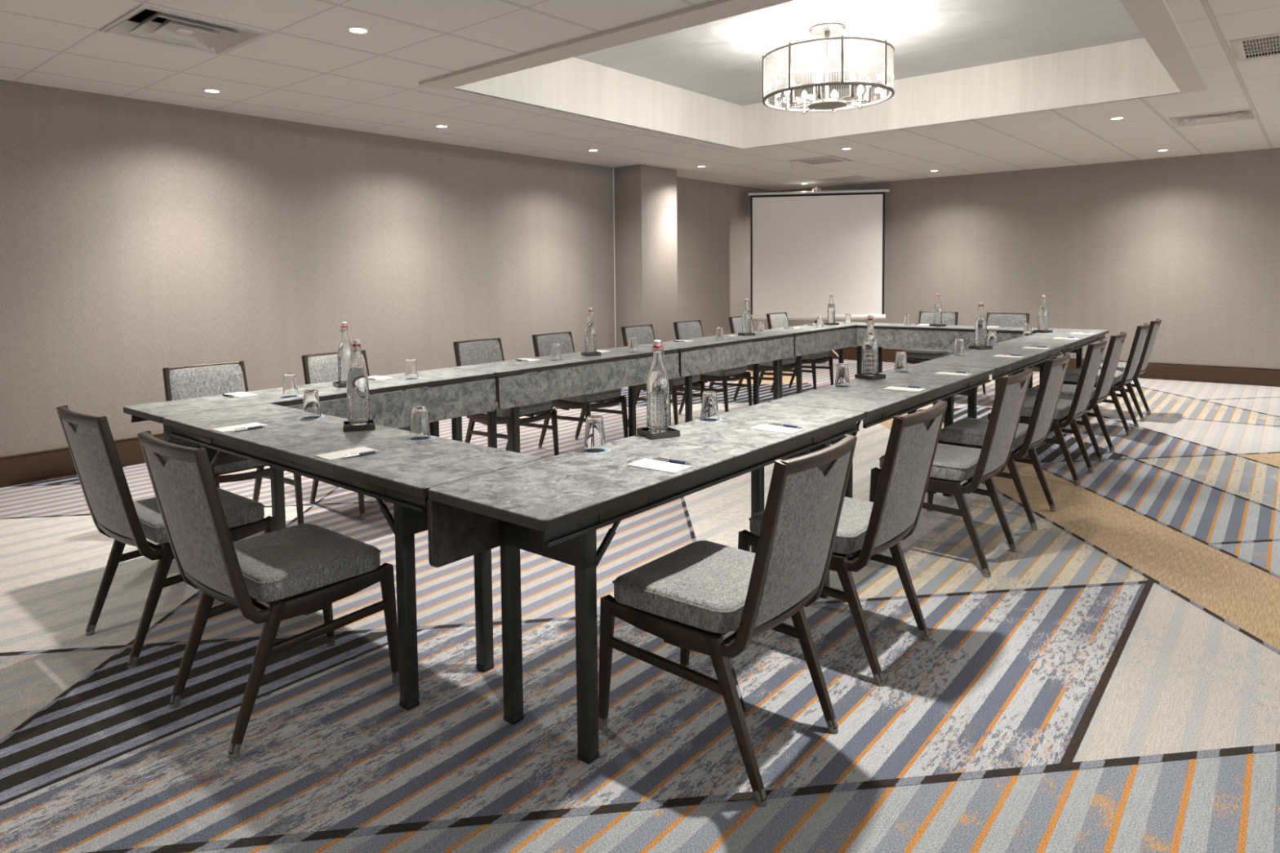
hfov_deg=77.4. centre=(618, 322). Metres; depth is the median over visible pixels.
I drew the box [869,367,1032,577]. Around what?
banquet chair
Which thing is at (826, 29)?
drum chandelier
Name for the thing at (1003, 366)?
conference table
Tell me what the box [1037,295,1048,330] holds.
glass bottle
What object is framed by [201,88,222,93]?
recessed light
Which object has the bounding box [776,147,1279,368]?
wall
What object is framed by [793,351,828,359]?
seat cushion
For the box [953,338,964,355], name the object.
water glass
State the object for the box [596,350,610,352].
notepad
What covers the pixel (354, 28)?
recessed light
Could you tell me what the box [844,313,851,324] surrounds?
water glass
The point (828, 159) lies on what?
ceiling vent
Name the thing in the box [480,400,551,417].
seat cushion
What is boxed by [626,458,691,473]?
notepad
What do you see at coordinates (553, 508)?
conference table
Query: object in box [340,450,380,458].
ballpoint pen
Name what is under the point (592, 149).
recessed light
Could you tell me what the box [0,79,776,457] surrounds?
wall
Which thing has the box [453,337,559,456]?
banquet chair
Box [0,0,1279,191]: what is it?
ceiling
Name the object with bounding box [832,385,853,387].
coaster
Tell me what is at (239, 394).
notepad
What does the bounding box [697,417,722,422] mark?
coaster
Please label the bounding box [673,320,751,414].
banquet chair
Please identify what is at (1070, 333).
notepad
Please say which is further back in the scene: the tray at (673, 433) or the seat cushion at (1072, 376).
the seat cushion at (1072, 376)
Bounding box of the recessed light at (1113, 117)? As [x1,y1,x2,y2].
[1108,116,1125,119]
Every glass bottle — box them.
[337,322,352,383]
[346,339,369,426]
[585,307,596,353]
[646,340,669,433]
[742,298,751,333]
[827,293,835,323]
[862,315,878,376]
[933,293,942,324]
[974,302,986,346]
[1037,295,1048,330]
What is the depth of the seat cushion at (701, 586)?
2.20 m
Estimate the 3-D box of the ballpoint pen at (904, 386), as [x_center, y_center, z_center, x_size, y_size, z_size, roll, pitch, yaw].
[1.422,0.315,3.885,0.137,0.011,0.010,2,4,34]
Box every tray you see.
[333,381,346,388]
[342,419,375,431]
[581,351,600,356]
[636,426,679,439]
[737,333,755,335]
[823,322,839,324]
[854,373,885,380]
[929,324,946,326]
[968,345,992,350]
[1033,329,1053,333]
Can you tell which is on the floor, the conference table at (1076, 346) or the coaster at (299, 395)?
the conference table at (1076, 346)
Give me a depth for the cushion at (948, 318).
8.76 m
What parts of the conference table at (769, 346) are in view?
leg, leg, modesty panel, leg, leg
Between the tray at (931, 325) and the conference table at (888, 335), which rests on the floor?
the conference table at (888, 335)
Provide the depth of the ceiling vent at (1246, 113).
6.91 m
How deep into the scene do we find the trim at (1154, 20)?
4.36 m
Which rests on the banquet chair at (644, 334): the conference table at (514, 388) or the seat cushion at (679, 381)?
the seat cushion at (679, 381)
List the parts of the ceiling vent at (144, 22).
plate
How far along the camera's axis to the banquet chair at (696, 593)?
2.10 m
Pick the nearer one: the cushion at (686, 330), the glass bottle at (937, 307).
the cushion at (686, 330)
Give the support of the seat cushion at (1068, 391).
on the banquet chair at (1100, 393)
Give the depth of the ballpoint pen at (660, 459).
2.40 m
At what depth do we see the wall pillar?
9.59 m
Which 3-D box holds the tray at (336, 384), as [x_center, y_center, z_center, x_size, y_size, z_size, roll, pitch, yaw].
[-1.430,0.326,4.199,0.112,0.021,0.112,-3,4,-33]
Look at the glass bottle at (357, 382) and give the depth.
2.98 m
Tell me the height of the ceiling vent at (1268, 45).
0.116 m
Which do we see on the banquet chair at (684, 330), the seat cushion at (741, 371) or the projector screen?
the seat cushion at (741, 371)
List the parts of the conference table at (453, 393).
apron rail, leg, leg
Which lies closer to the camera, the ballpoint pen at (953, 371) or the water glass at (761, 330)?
the ballpoint pen at (953, 371)
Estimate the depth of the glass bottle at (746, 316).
7.26 m
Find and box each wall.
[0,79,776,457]
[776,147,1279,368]
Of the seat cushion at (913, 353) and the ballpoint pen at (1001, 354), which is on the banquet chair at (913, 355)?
the seat cushion at (913, 353)
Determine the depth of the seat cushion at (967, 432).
4.28 m
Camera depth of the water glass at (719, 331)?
6.76 m
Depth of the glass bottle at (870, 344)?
4.22 m
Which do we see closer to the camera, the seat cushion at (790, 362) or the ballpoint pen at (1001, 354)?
the ballpoint pen at (1001, 354)
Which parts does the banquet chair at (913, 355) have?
seat frame, seat, frame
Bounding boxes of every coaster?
[279,395,302,398]
[298,415,324,419]
[405,435,434,441]
[579,448,610,453]
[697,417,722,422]
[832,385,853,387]
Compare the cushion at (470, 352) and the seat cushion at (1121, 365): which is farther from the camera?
the seat cushion at (1121, 365)
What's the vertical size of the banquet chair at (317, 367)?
0.869 m
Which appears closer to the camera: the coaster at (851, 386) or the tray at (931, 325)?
the coaster at (851, 386)
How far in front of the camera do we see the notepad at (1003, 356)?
5.22 m
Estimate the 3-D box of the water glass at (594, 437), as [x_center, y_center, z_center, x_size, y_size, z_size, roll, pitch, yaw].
[-0.076,0.359,2.583,0.072,0.112,0.072,2,4,40]
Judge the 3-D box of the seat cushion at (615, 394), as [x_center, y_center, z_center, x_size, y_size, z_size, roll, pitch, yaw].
[-0.244,0.530,6.040,0.392,0.072,0.433,2,4,40]
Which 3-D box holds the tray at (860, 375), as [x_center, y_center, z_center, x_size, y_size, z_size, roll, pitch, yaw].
[1.345,0.288,4.260,0.112,0.021,0.112,-3,4,-33]
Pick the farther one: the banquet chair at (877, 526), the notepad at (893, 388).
the notepad at (893, 388)
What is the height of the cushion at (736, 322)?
0.454 m
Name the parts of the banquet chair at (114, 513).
panel, leg, frame, leg, rail, seat frame, leg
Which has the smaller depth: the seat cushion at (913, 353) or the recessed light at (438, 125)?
the recessed light at (438, 125)
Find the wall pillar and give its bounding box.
[613,164,677,360]
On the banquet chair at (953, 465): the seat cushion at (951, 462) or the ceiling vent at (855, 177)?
the seat cushion at (951, 462)
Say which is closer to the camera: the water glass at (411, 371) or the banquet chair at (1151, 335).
the water glass at (411, 371)
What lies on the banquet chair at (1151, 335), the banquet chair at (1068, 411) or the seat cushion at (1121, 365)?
the seat cushion at (1121, 365)
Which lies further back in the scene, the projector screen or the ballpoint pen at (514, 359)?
the projector screen
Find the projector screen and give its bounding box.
[748,186,889,363]
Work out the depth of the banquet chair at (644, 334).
6.87 m
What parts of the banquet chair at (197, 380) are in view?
frame, leg, seat, seat frame, leg, leg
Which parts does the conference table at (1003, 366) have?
leg plate, leg, leg, rail plate, leg plate, apron rail, leg, rail plate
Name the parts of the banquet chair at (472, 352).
leg, frame, leg, seat frame, seat, leg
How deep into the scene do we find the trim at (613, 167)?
9.68 m
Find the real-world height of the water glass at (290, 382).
0.112 m
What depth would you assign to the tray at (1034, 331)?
7.16 m
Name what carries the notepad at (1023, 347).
on the conference table at (1003, 366)
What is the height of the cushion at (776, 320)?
0.454 m
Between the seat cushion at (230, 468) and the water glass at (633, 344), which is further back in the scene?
the water glass at (633, 344)
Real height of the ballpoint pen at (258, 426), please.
0.011 m
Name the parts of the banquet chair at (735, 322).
leg, frame, leg, seat frame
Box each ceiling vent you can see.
[99,4,268,54]
[790,155,851,165]
[819,175,871,182]
[1168,107,1257,127]
[1231,32,1279,61]
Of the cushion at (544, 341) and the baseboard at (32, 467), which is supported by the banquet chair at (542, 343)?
the cushion at (544, 341)
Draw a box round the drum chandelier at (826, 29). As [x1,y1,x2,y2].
[762,22,894,113]
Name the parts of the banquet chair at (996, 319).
leg, frame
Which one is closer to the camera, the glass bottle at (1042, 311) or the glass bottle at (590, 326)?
the glass bottle at (590, 326)
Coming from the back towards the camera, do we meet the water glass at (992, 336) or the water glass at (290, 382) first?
the water glass at (992, 336)
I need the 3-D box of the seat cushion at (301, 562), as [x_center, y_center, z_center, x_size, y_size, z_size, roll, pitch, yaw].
[-1.031,0.749,2.542,0.433,0.072,0.392,2,4,40]
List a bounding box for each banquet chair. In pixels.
[56,404,276,669]
[137,431,399,759]
[162,360,303,524]
[301,350,410,520]
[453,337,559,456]
[532,331,628,448]
[598,434,857,807]
[621,324,705,427]
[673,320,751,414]
[728,315,795,401]
[734,400,947,686]
[766,311,833,392]
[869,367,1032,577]
[902,311,958,364]
[926,353,1071,530]
[967,312,1029,398]
[987,339,1106,486]
[1015,332,1126,462]
[1062,323,1150,435]
[1079,318,1161,422]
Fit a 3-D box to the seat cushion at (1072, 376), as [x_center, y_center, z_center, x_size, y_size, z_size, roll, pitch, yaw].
[3.942,0.444,6.641,0.392,0.072,0.433,2,4,40]
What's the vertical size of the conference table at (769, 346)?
0.750 m
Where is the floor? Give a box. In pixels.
[0,359,1279,852]
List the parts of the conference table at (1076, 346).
leg plate, leg, rail plate, leg plate, leg, apron rail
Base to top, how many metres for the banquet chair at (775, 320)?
0.869 m
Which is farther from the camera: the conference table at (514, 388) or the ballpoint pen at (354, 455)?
the conference table at (514, 388)
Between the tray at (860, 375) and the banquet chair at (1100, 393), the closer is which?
the tray at (860, 375)
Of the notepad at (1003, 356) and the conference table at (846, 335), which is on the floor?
the conference table at (846, 335)
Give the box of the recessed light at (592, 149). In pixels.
[586,148,599,151]
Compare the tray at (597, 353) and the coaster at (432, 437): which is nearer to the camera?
the coaster at (432, 437)
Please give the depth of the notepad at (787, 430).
2.89 m
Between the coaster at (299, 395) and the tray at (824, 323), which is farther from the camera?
the tray at (824, 323)
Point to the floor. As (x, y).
(1112, 684)
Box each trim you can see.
[418,0,1208,93]
[613,167,616,347]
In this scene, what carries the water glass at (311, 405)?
on the coaster at (322, 416)
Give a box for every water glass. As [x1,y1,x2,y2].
[282,373,298,397]
[302,389,320,418]
[404,358,417,379]
[409,405,431,439]
[551,342,561,360]
[583,415,606,453]
[628,336,638,352]
[700,390,719,421]
[715,326,724,340]
[756,321,764,333]
[816,315,823,327]
[835,363,849,386]
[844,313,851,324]
[893,351,907,372]
[903,314,911,325]
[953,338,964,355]
[986,330,997,346]
[1022,322,1032,336]
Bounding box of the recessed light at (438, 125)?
[434,124,448,127]
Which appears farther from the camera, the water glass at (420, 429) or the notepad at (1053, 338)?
the notepad at (1053, 338)
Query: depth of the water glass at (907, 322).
8.33 m
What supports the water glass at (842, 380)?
on the coaster at (851, 386)
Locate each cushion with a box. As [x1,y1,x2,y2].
[133,487,264,542]
[169,364,245,400]
[213,460,264,474]
[233,523,380,601]
[307,353,366,402]
[398,426,410,430]
[458,340,502,379]
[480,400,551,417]
[537,333,573,371]
[559,388,621,402]
[613,540,755,633]
[625,325,653,346]
[670,373,700,386]
[677,321,703,350]
[699,365,746,376]
[732,317,754,344]
[749,497,873,553]
[759,355,795,366]
[769,313,788,328]
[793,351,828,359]
[879,443,981,480]
[902,348,951,359]
[920,312,955,354]
[938,417,1028,448]
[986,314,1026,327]
[1020,395,1071,418]
[1026,383,1095,400]
[1063,368,1122,384]
[1079,360,1126,372]
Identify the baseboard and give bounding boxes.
[0,433,164,488]
[828,346,1279,386]
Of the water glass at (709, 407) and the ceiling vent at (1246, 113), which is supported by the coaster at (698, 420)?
the water glass at (709, 407)
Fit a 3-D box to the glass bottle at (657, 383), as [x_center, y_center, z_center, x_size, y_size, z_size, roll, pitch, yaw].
[0.139,0.226,2.808,0.080,0.327,0.080,2,4,35]
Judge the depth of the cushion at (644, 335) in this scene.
7.05 m
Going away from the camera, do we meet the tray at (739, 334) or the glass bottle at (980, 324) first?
the glass bottle at (980, 324)
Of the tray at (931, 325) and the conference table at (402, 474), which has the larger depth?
the tray at (931, 325)
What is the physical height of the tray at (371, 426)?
0.021 m
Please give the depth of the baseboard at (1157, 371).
9.22 m
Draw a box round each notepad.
[211,422,266,432]
[222,391,257,397]
[315,446,377,460]
[368,375,393,380]
[513,358,539,361]
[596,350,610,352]
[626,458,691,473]
[749,424,804,434]
[884,386,925,391]
[934,371,971,376]
[992,355,1024,358]
[1021,346,1050,349]
[1053,337,1078,339]
[1070,333,1093,334]
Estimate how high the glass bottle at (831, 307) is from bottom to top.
0.327 m
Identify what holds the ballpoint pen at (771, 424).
on the conference table at (553, 508)
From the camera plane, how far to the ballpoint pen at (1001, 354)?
5.27 m
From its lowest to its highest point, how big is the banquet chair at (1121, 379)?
0.869 m
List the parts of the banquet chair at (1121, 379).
seat frame, leg, leg, frame, panel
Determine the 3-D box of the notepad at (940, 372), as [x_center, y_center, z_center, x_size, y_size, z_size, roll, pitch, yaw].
[1.839,0.284,4.383,0.170,0.004,0.092,2,4,39]
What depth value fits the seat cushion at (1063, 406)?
5.02 m
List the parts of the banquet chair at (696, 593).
leg, seat frame, leg, seat, rail, leg, frame, panel, leg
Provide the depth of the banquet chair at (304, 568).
2.33 m
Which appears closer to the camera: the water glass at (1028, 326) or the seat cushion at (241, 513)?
the seat cushion at (241, 513)
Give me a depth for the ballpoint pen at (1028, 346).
5.80 m
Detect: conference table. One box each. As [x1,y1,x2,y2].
[123,368,496,448]
[162,403,542,710]
[426,401,865,764]
[449,346,679,453]
[637,331,794,426]
[755,321,866,398]
[770,363,995,559]
[856,322,1053,376]
[919,342,1065,480]
[1002,328,1108,384]
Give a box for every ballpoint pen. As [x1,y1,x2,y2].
[222,393,235,397]
[231,425,266,431]
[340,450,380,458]
[514,359,528,361]
[653,457,692,464]
[768,422,802,428]
[895,385,924,388]
[944,370,969,373]
[1000,354,1023,355]
[1027,346,1048,347]
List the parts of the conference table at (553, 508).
modesty panel, leg, leg plate, leg, rail plate, apron rail, leg, leg plate, rail plate, leg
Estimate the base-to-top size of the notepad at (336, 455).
0.004 m
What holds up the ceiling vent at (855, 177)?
in the ceiling
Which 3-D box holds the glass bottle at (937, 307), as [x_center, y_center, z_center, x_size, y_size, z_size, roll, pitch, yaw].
[3.273,-0.132,8.170,0.080,0.327,0.080,2,4,34]
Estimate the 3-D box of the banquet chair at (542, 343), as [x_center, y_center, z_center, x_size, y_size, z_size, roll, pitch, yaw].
[-0.300,0.526,6.087,0.632,0.869,0.441,2,4,40]
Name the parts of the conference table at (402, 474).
rail plate, leg plate, leg, apron rail, rail plate, leg, leg plate, leg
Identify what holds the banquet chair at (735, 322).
on the floor
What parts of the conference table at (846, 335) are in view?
leg, leg, modesty panel, leg, leg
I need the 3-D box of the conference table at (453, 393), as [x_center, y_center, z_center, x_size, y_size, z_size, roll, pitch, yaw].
[-1.477,0.714,4.178,0.464,0.750,1.820,2,4,40]
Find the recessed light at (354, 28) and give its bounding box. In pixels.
[345,25,371,33]
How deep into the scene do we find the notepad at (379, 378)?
4.51 m
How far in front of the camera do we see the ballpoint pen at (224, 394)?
3.86 m
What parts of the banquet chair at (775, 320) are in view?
frame, leg, seat frame, leg, leg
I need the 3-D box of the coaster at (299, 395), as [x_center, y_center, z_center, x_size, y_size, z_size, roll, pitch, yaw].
[-1.582,0.358,3.854,0.100,0.001,0.100,2,4,40]
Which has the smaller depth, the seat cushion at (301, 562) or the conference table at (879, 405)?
the seat cushion at (301, 562)
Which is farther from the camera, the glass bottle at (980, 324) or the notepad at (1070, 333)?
the notepad at (1070, 333)
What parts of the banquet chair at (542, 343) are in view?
leg, frame, leg, leg, seat frame, seat, leg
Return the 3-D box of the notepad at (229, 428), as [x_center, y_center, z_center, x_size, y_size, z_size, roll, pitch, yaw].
[-1.450,0.403,3.058,0.092,0.004,0.170,2,4,40]
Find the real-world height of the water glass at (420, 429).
0.112 m
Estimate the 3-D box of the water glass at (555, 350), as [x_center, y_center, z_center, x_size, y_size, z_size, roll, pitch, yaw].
[-0.418,0.198,5.351,0.072,0.112,0.072,2,4,40]
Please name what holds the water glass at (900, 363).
on the coaster
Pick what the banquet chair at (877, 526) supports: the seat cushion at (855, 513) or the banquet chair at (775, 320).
the seat cushion at (855, 513)
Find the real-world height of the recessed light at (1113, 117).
0.008 m
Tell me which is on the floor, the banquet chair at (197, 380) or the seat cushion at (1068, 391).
the banquet chair at (197, 380)
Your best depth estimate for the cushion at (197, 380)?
4.24 m
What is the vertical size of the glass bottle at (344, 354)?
0.327 m
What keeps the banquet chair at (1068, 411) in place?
on the floor
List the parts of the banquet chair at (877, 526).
leg, seat frame, seat, rail, leg, frame, panel, leg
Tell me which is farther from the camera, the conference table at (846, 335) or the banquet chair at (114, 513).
the conference table at (846, 335)
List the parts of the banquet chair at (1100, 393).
leg, leg, frame, panel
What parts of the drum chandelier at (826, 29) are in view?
post, glass panel, post, glass panel, bulb, post, glass panel, bulb, arm, arm, arm, bulb, post, glass panel, bulb, arm, stem, arm, bulb, glass panel, post, bulb, arm, arm, post, bulb, bulb, post, post, glass panel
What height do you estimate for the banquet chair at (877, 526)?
0.869 m
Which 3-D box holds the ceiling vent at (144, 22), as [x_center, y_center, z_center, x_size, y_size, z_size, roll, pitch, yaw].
[-2.251,-1.578,4.137,0.610,0.162,0.620,2,4,40]
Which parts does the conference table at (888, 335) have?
leg, modesty panel, apron rail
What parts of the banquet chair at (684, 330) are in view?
leg, frame, leg, seat, seat frame, leg, leg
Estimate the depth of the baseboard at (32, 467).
5.31 m
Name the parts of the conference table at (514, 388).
leg, leg plate, leg, modesty panel, leg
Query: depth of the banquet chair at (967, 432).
4.13 m
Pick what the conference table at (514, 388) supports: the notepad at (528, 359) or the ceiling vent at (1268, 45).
the notepad at (528, 359)
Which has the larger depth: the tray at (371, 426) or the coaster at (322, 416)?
the coaster at (322, 416)
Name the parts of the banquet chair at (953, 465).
leg, seat frame, seat, rail, leg, frame, leg, panel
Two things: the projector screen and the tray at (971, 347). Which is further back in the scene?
the projector screen
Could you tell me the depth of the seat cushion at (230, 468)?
3.86 m
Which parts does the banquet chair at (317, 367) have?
leg, frame, leg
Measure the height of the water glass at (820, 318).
0.112 m
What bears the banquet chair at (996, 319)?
on the floor
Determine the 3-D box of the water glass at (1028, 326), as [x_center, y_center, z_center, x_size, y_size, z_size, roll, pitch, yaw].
[3.514,0.061,6.848,0.072,0.112,0.072,2,4,40]
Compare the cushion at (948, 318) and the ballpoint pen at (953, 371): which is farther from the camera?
the cushion at (948, 318)
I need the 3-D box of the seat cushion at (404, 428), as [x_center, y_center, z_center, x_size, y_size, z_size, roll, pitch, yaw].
[-1.444,0.629,4.631,0.392,0.072,0.433,2,4,40]
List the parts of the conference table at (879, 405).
leg plate, leg, rail plate, leg, apron rail, leg plate, leg, rail plate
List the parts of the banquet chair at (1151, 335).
leg, leg, frame, panel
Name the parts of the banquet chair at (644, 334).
leg, frame, seat frame, leg, leg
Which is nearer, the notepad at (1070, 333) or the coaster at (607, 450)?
the coaster at (607, 450)
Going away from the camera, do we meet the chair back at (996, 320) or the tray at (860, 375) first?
the tray at (860, 375)
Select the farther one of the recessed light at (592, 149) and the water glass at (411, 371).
the recessed light at (592, 149)
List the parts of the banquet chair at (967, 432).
leg, seat frame, rail, leg, frame, leg, panel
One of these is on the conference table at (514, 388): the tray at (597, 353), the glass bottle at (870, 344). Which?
the tray at (597, 353)
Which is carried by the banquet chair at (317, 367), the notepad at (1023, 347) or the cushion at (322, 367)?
the cushion at (322, 367)
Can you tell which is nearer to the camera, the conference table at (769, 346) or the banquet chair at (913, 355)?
the conference table at (769, 346)
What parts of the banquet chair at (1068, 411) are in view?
seat frame, rail, leg, leg, frame, panel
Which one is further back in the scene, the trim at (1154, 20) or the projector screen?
the projector screen
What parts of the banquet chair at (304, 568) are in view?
panel, leg, frame, leg, rail, seat, leg, seat frame, leg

